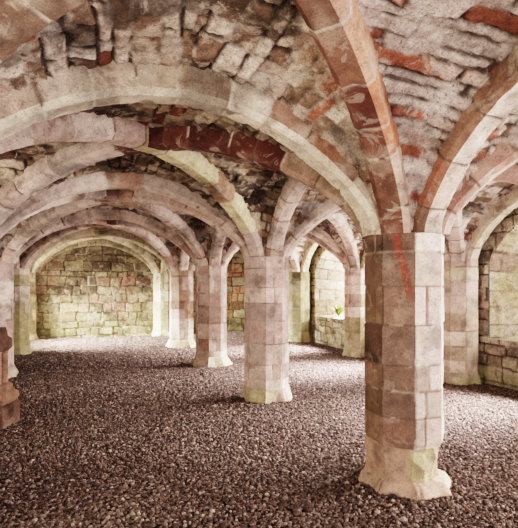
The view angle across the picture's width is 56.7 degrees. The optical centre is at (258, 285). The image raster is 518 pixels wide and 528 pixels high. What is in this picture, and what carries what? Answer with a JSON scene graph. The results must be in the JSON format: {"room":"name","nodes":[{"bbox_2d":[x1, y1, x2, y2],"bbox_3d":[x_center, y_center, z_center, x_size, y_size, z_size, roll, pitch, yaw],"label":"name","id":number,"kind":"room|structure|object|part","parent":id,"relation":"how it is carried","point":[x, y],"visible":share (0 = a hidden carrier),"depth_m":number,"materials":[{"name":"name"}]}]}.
{"room":"vaulted stone undercroft","nodes":[
{"label":"vaulted stone undercroft","id":0,"kind":"room"},
{"bbox_2d":[36,246,244,338],"bbox_3d":[-3.341,-0.075,15.277,7.870,3.350,0.055,0,0,-20],"label":"wall","id":1,"kind":"structure","parent":0,"point":[86,291],"depth_m":14.72,"materials":[{"name":"beige stone"}]},
{"bbox_2d":[0,0,517,272],"bbox_3d":[-0.663,-0.983,8.040,7.291,1.227,15.272,0,0,-20],"label":"ceiling","id":2,"kind":"structure","parent":0,"point":[434,56],"depth_m":2.95,"materials":[{"name":"beige stone"}]},
{"bbox_2d":[0,332,517,527],"bbox_3d":[-0.397,1.565,8.061,18.000,0.024,23.000,0,0,-20],"label":"floor","id":3,"kind":"structure","parent":0,"point":[501,389],"depth_m":4.29,"materials":[{"name":"brown gravel"}]},
{"bbox_2d":[0,262,18,377],"bbox_3d":[-4.545,0.598,8.236,0.736,2.004,0.724,0,0,-20],"label":"pier","id":4,"kind":"object","parent":3,"relation":"on","point":[6,269],"visible":0.82,"depth_m":8.16,"materials":[{"name":"beige stone"}]},
{"bbox_2d":[14,257,19,268],"bbox_3d":[-5.085,-0.963,9.659,0.238,1.145,2.978,0,0,-21],"label":"rib","id":5,"kind":"object","parent":4,"relation":"on","point":[17,265],"visible":0.05,"depth_m":10.79,"materials":[{"name":"stone"}]},
{"bbox_2d":[0,190,244,262],"bbox_3d":[-2.221,-1.000,7.469,4.829,1.221,0.238,0,0,18],"label":"rib","id":6,"kind":"object","parent":4,"relation":"on","point":[39,221],"visible":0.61,"depth_m":7.63,"materials":[{"name":"stone"}]},
{"bbox_2d":[0,327,20,429],"bbox_3d":[-2.994,1.034,5.419,0.412,1.132,0.413,0,0,0],"label":"base","id":7,"kind":"object","parent":3,"relation":"on","point":[10,403],"visible":1,"depth_m":5.43,"materials":[{"name":"stone"}]},
{"bbox_3d":[-2.994,1.209,5.418,0.401,0.222,0.398,0,0,0],"label":"moulding","id":8,"kind":"part","parent":7,"relation":"part of","materials":[{"name":"stone"}]},
{"bbox_2d":[13,268,32,354],"bbox_3d":[-5.633,0.598,11.088,0.733,2.004,0.739,0,0,-20],"label":"pier","id":9,"kind":"object","parent":3,"relation":"on","point":[22,345],"visible":0.54,"depth_m":10.91,"materials":[{"name":"beige stone"}]},
{"bbox_2d":[30,227,169,270],"bbox_3d":[-3.816,-0.961,11.757,3.791,1.142,0.242,0,0,-20],"label":"rib","id":10,"kind":"object","parent":9,"relation":"on","point":[95,231],"visible":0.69,"depth_m":11.66,"materials":[{"name":"stone"}]},
{"bbox_2d":[29,272,38,340],"bbox_3d":[-6.776,0.598,13.919,0.729,2.004,0.726,0,0,-20],"label":"pier","id":11,"kind":"object","parent":3,"relation":"on","point":[32,303],"visible":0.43,"depth_m":13.80,"materials":[{"name":"beige stone"}]},
{"bbox_2d":[152,273,169,335],"bbox_3d":[-3.059,0.598,15.285,0.734,2.004,0.742,0,0,-20],"label":"column","id":12,"kind":"object","parent":3,"relation":"on","point":[161,281],"visible":0.83,"depth_m":15.02,"materials":[{"name":"beige stone"}]},
{"bbox_2d":[30,236,159,273],"bbox_3d":[-4.347,-1.001,13.184,0.239,1.222,4.852,0,0,31],"label":"rib","id":13,"kind":"object","parent":12,"relation":"on","point":[148,258],"visible":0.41,"depth_m":14.34,"materials":[{"name":"stone"}]},
{"bbox_2d":[36,239,153,273],"bbox_3d":[-4.890,-0.961,14.611,3.832,1.143,0.241,0,0,-20],"label":"rib","id":14,"kind":"object","parent":12,"relation":"on","point":[95,242],"visible":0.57,"depth_m":14.53,"materials":[{"name":"stone"}]},
{"bbox_2d":[166,270,195,348],"bbox_3d":[-2.001,0.598,12.427,0.800,2.004,0.816,0,0,-20],"label":"column","id":15,"kind":"structure","parent":3,"relation":"on","point":[181,282],"depth_m":12.17,"materials":[{"name":"beige stone"}]},
{"bbox_2d":[31,236,160,272],"bbox_3d":[-4.366,-1.002,13.180,4.880,1.223,0.240,0,0,18],"label":"rib","id":16,"kind":"object","parent":15,"relation":"on","point":[46,256],"visible":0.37,"depth_m":13.53,"materials":[{"name":"stone"}]},
{"bbox_2d":[24,220,177,270],"bbox_3d":[-3.276,-1.000,10.332,0.241,1.221,4.825,0,0,31],"label":"rib","id":17,"kind":"object","parent":15,"relation":"on","point":[149,237],"visible":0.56,"depth_m":11.25,"materials":[{"name":"stone"}]},
{"bbox_2d":[161,260,167,273],"bbox_3d":[-2.534,-0.961,13.855,0.246,1.141,2.984,0,0,-20],"label":"rib","id":18,"kind":"object","parent":15,"relation":"on","point":[164,269],"visible":0.11,"depth_m":14.92,"materials":[{"name":"stone"}]},
{"bbox_2d":[188,233,343,270],"bbox_3d":[0.106,-1.000,11.579,4.485,1.221,0.238,0,0,22],"label":"rib","id":19,"kind":"object","parent":15,"relation":"on","point":[308,236],"visible":0.16,"depth_m":10.97,"materials":[{"name":"stone"}]},
{"bbox_2d":[191,265,232,366],"bbox_3d":[-0.953,0.598,9.566,0.797,2.004,0.787,0,0,-20],"label":"column","id":20,"kind":"structure","parent":3,"relation":"on","point":[210,281],"depth_m":9.31,"materials":[{"name":"beige stone"}]},
{"bbox_2d":[13,208,197,265],"bbox_3d":[-2.745,-0.960,8.898,3.761,1.140,0.248,0,0,-20],"label":"rib","id":21,"kind":"object","parent":20,"relation":"on","point":[100,213],"visible":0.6,"depth_m":8.81,"materials":[{"name":"stone"}]},
{"bbox_2d":[20,220,195,268],"bbox_3d":[-3.290,-1.000,10.324,4.849,1.220,0.240,0,0,18],"label":"rib","id":22,"kind":"object","parent":20,"relation":"on","point":[47,240],"visible":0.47,"depth_m":10.61,"materials":[{"name":"stone"}]},
{"bbox_2d":[10,189,207,265],"bbox_3d":[-2.168,-1.000,7.489,0.240,1.221,4.744,0,0,30],"label":"rib","id":23,"kind":"object","parent":20,"relation":"on","point":[172,220],"visible":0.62,"depth_m":8.12,"materials":[{"name":"stone"}]},
{"bbox_2d":[179,249,188,270],"bbox_3d":[-1.476,-0.961,10.991,0.243,1.141,2.981,0,0,-20],"label":"rib","id":24,"kind":"object","parent":20,"relation":"on","point":[184,258],"visible":0.09,"depth_m":12.04,"materials":[{"name":"stone"}]},
{"bbox_2d":[221,209,345,265],"bbox_3d":[1.161,-1.001,8.717,4.481,1.221,0.240,0,0,22],"label":"rib","id":25,"kind":"object","parent":20,"relation":"on","point":[233,248],"visible":0.09,"depth_m":9.31,"materials":[{"name":"stone"}]},
{"bbox_2d":[227,226,349,267],"bbox_3d":[0.634,-0.962,10.145,3.310,1.144,0.240,0,0,-20],"label":"rib","id":26,"kind":"object","parent":20,"relation":"on","point":[316,231],"visible":0.23,"depth_m":10.42,"materials":[{"name":"stone"}]},
{"bbox_2d":[289,250,299,271],"bbox_3d":[0.107,-1.001,11.579,0.240,1.223,4.479,0,0,28],"label":"rib","id":27,"kind":"object","parent":20,"relation":"on","point":[294,262],"visible":0.09,"depth_m":13.17,"materials":[{"name":"stone"}]},
{"bbox_2d":[0,332,517,527],"bbox_3d":[-0.964,1.552,9.024,7.435,0.087,13.035,0,0,-20],"label":"gravel","id":28,"kind":"object","parent":3,"relation":"on","point":[58,440],"visible":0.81,"depth_m":4.71,"materials":[{"name":"gravel"}]},
{"bbox_2d":[240,256,291,403],"bbox_3d":[0.101,0.598,6.705,0.700,2.004,0.700,0,0,-20],"label":"column","id":29,"kind":"structure","parent":3,"relation":"on","point":[266,279],"depth_m":6.45,"materials":[{"name":"beige stone"}]},
{"bbox_2d":[0,112,264,256],"bbox_3d":[-1.070,-1.002,4.640,0.243,1.224,4.669,0,0,30],"label":"rib","id":30,"kind":"object","parent":29,"relation":"on","point":[81,127],"visible":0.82,"depth_m":4.38,"materials":[{"name":"stone"}]},
{"bbox_2d":[209,228,225,265],"bbox_3d":[-0.425,-0.960,8.130,0.244,1.140,2.986,0,0,-20],"label":"rib","id":31,"kind":"object","parent":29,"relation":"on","point":[218,239],"visible":0.24,"depth_m":9.11,"materials":[{"name":"stone"}]},
{"bbox_2d":[265,177,307,256],"bbox_3d":[0.632,-0.961,5.271,0.238,1.142,2.985,0,0,-20],"label":"rib","id":32,"kind":"object","parent":29,"relation":"on","point":[293,190],"visible":0.29,"depth_m":6.07,"materials":[{"name":"stone"}]},
{"bbox_2d":[282,164,517,257],"bbox_3d":[2.219,-1.002,5.854,4.488,1.224,0.238,0,0,22],"label":"rib","id":33,"kind":"object","parent":29,"relation":"on","point":[326,209],"visible":0.31,"depth_m":6.33,"materials":[{"name":"stone"}]},
{"bbox_2d":[443,243,449,261],"bbox_3d":[1.689,-0.961,7.286,3.315,1.143,0.240,0,0,-20],"label":"rib","id":34,"kind":"object","parent":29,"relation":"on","point":[446,253],"visible":0.02,"depth_m":7.66,"materials":[{"name":"stone"}]},
{"bbox_2d":[288,272,311,341],"bbox_3d":[1.160,0.598,13.588,0.663,2.004,0.656,0,0,-20],"label":"column","id":35,"kind":"object","parent":3,"relation":"on","point":[299,282],"visible":0.94,"depth_m":13.34,"materials":[{"name":"beige stone"}]},
{"bbox_2d":[342,268,365,357],"bbox_3d":[2.219,0.598,10.731,0.665,2.004,0.664,0,0,-20],"label":"column","id":36,"kind":"object","parent":3,"relation":"on","point":[354,287],"visible":0.66,"depth_m":10.48,"materials":[{"name":"beige stone"}]},
{"bbox_2d":[300,241,317,271],"bbox_3d":[1.693,-0.961,12.162,0.243,1.142,2.984,0,0,-20],"label":"rib","id":37,"kind":"object","parent":36,"relation":"on","point":[311,247],"visible":0.27,"depth_m":13.05,"materials":[{"name":"stone"}]},
{"bbox_2d":[327,214,359,267],"bbox_3d":[1.162,-1.001,8.714,0.240,1.222,4.483,0,0,28],"label":"rib","id":38,"kind":"object","parent":36,"relation":"on","point":[339,222],"visible":0.37,"depth_m":9.88,"materials":[{"name":"stone"}]},
{"bbox_2d":[358,232,450,500],"bbox_3d":[1.161,0.598,3.840,0.704,2.004,0.732,0,0,-20],"label":"column","id":39,"kind":"structure","parent":3,"relation":"on","point":[404,272],"depth_m":3.59,"materials":[{"name":"beige stone"}]},
{"bbox_2d":[0,125,365,238],"bbox_3d":[-1.114,-1.001,4.627,4.738,1.223,0.240,0,0,19],"label":"rib","id":40,"kind":"object","parent":39,"relation":"on","point":[37,176],"visible":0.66,"depth_m":4.39,"materials":[{"name":"stone"}]},
{"bbox_2d":[0,60,380,236],"bbox_3d":[-0.541,-0.961,3.211,3.562,1.142,0.241,0,0,-20],"label":"rib","id":41,"kind":"object","parent":39,"relation":"on","point":[80,88],"visible":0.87,"depth_m":3.15,"materials":[{"name":"stone"}]},
{"bbox_2d":[293,0,411,234],"bbox_3d":[-0.011,-1.041,1.780,0.242,1.302,4.665,0,0,30],"label":"rib","id":42,"kind":"object","parent":39,"relation":"on","point":[338,28],"visible":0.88,"depth_m":2.84,"materials":[{"name":"stone"}]},
{"bbox_2d":[447,210,464,261],"bbox_3d":[2.219,-1.001,5.852,0.240,1.222,4.480,0,0,28],"label":"rib","id":43,"kind":"object","parent":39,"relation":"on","point":[456,238],"visible":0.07,"depth_m":7.39,"materials":[{"name":"stone"}]},
{"bbox_2d":[412,44,517,233],"bbox_3d":[1.688,-0.961,2.410,0.240,1.143,2.979,0,0,-20],"label":"rib","id":44,"kind":"object","parent":39,"relation":"on","point":[491,103],"visible":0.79,"depth_m":3.15,"materials":[{"name":"stone"}]},
{"bbox_2d":[441,133,517,236],"bbox_3d":[3.273,-1.040,2.993,4.489,1.301,0.240,0,0,22],"label":"rib","id":45,"kind":"object","parent":39,"relation":"on","point":[505,155],"visible":0.48,"depth_m":3.54,"materials":[{"name":"stone"}]},
{"bbox_2d":[442,261,481,385],"bbox_3d":[3.275,0.598,7.869,0.669,2.004,0.662,0,0,-20],"label":"column","id":46,"kind":"object","parent":3,"relation":"on","point":[460,324],"visible":0.78,"depth_m":7.61,"materials":[{"name":"beige stone"}]},
{"bbox_2d":[360,250,365,267],"bbox_3d":[2.748,-0.960,9.301,0.241,1.139,2.980,0,0,-20],"label":"rib","id":47,"kind":"object","parent":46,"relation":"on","point":[364,253],"visible":0.03,"depth_m":10.37,"materials":[{"name":"stone"}]},
{"bbox_3d":[2.208,0.598,0.982,0.727,2.004,0.736,0,0,-20],"label":"column","id":48,"kind":"structure","parent":3,"relation":"on","visible":0},
{"bbox_2d":[0,0,86,63],"bbox_3d":[-0.015,-1.040,1.780,4.678,1.299,0.241,0,0,20],"label":"rib","id":49,"kind":"object","parent":48,"relation":"on","point":[20,20],"visible":1,"depth_m":2.13,"materials":[{"name":"stone"}]},
{"bbox_3d":[-3.379,0.598,5.414,0.724,2.004,0.722,0,0,-20],"label":"pier","id":50,"kind":"object","parent":3,"relation":"on","visible":0},
{"bbox_2d":[0,171,249,257],"bbox_3d":[-1.641,-0.962,6.057,3.652,1.143,0.237,0,0,-20],"label":"rib","id":51,"kind":"object","parent":50,"relation":"on","point":[103,180],"visible":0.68,"depth_m":5.94,"materials":[{"name":"stone"}]},
{"bbox_3d":[4.327,0.598,5.011,0.655,2.004,0.652,0,0,-20],"label":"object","id":52,"kind":"structure","parent":3,"relation":"on","visible":0},
{"bbox_2d":[465,189,517,260],"bbox_3d":[3.804,-0.960,6.438,0.240,1.140,2.982,0,0,-20],"label":"rib","id":53,"kind":"object","parent":52,"relation":"on","point":[507,204],"visible":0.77,"depth_m":7.19,"materials":[{"name":"stone"}]},
{"bbox_3d":[0.110,0.598,16.454,0.656,2.004,0.656,0,0,-20],"label":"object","id":54,"kind":"structure","parent":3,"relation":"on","visible":0},
{"bbox_2d":[234,251,243,260],"bbox_3d":[-1.477,-0.960,15.870,3.311,1.140,0.240,0,0,-20],"label":"rib","id":55,"kind":"object","parent":54,"relation":"on","point":[238,254],"visible":0.03,"depth_m":16.08,"materials":[{"name":"stone"}]},
{"bbox_2d":[288,207,517,390],"bbox_3d":[3.015,-0.050,9.442,0.053,3.300,15.330,0,0,-20],"label":"wall","id":56,"kind":"structure","parent":0,"point":[497,359],"depth_m":7.72,"materials":[{"name":"beige stone"}]},
{"bbox_2d":[315,250,344,318],"bbox_3d":[2.329,-0.119,12.397,0.824,1.922,2.340,0,0,-20],"label":"window","id":57,"kind":"structure","parent":56,"relation":"in","point":[329,271],"depth_m":13.19,"materials":[{"name":"beige stone"}]},
{"bbox_3d":[2.329,0.770,12.397,0.824,0.144,2.340,0,0,-20],"label":"sill","id":58,"kind":"part","parent":57,"relation":"part of","materials":[{"name":"beige stone"}]},
{"bbox_2d":[330,304,342,315],"bbox_3d":[2.075,0.630,12.632,0.414,0.339,0.457,0,0,-42],"label":"fern","id":59,"kind":"object","parent":57,"relation":"on","point":[338,311],"visible":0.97,"depth_m":12.58,"materials":[{"name":"green plant"}]},
{"bbox_2d":[490,222,517,342],"bbox_3d":[4.440,-0.118,6.674,0.824,1.922,2.340,0,0,-20],"label":"window","id":60,"kind":"structure","parent":56,"relation":"in","point":[504,262],"depth_m":7.55,"materials":[{"name":"beige stone"}]},
{"bbox_3d":[4.440,0.768,6.674,0.824,0.149,2.340,0,0,-20],"label":"sill","id":61,"kind":"part","parent":60,"relation":"part of","materials":[{"name":"beige stone"}]}
]}

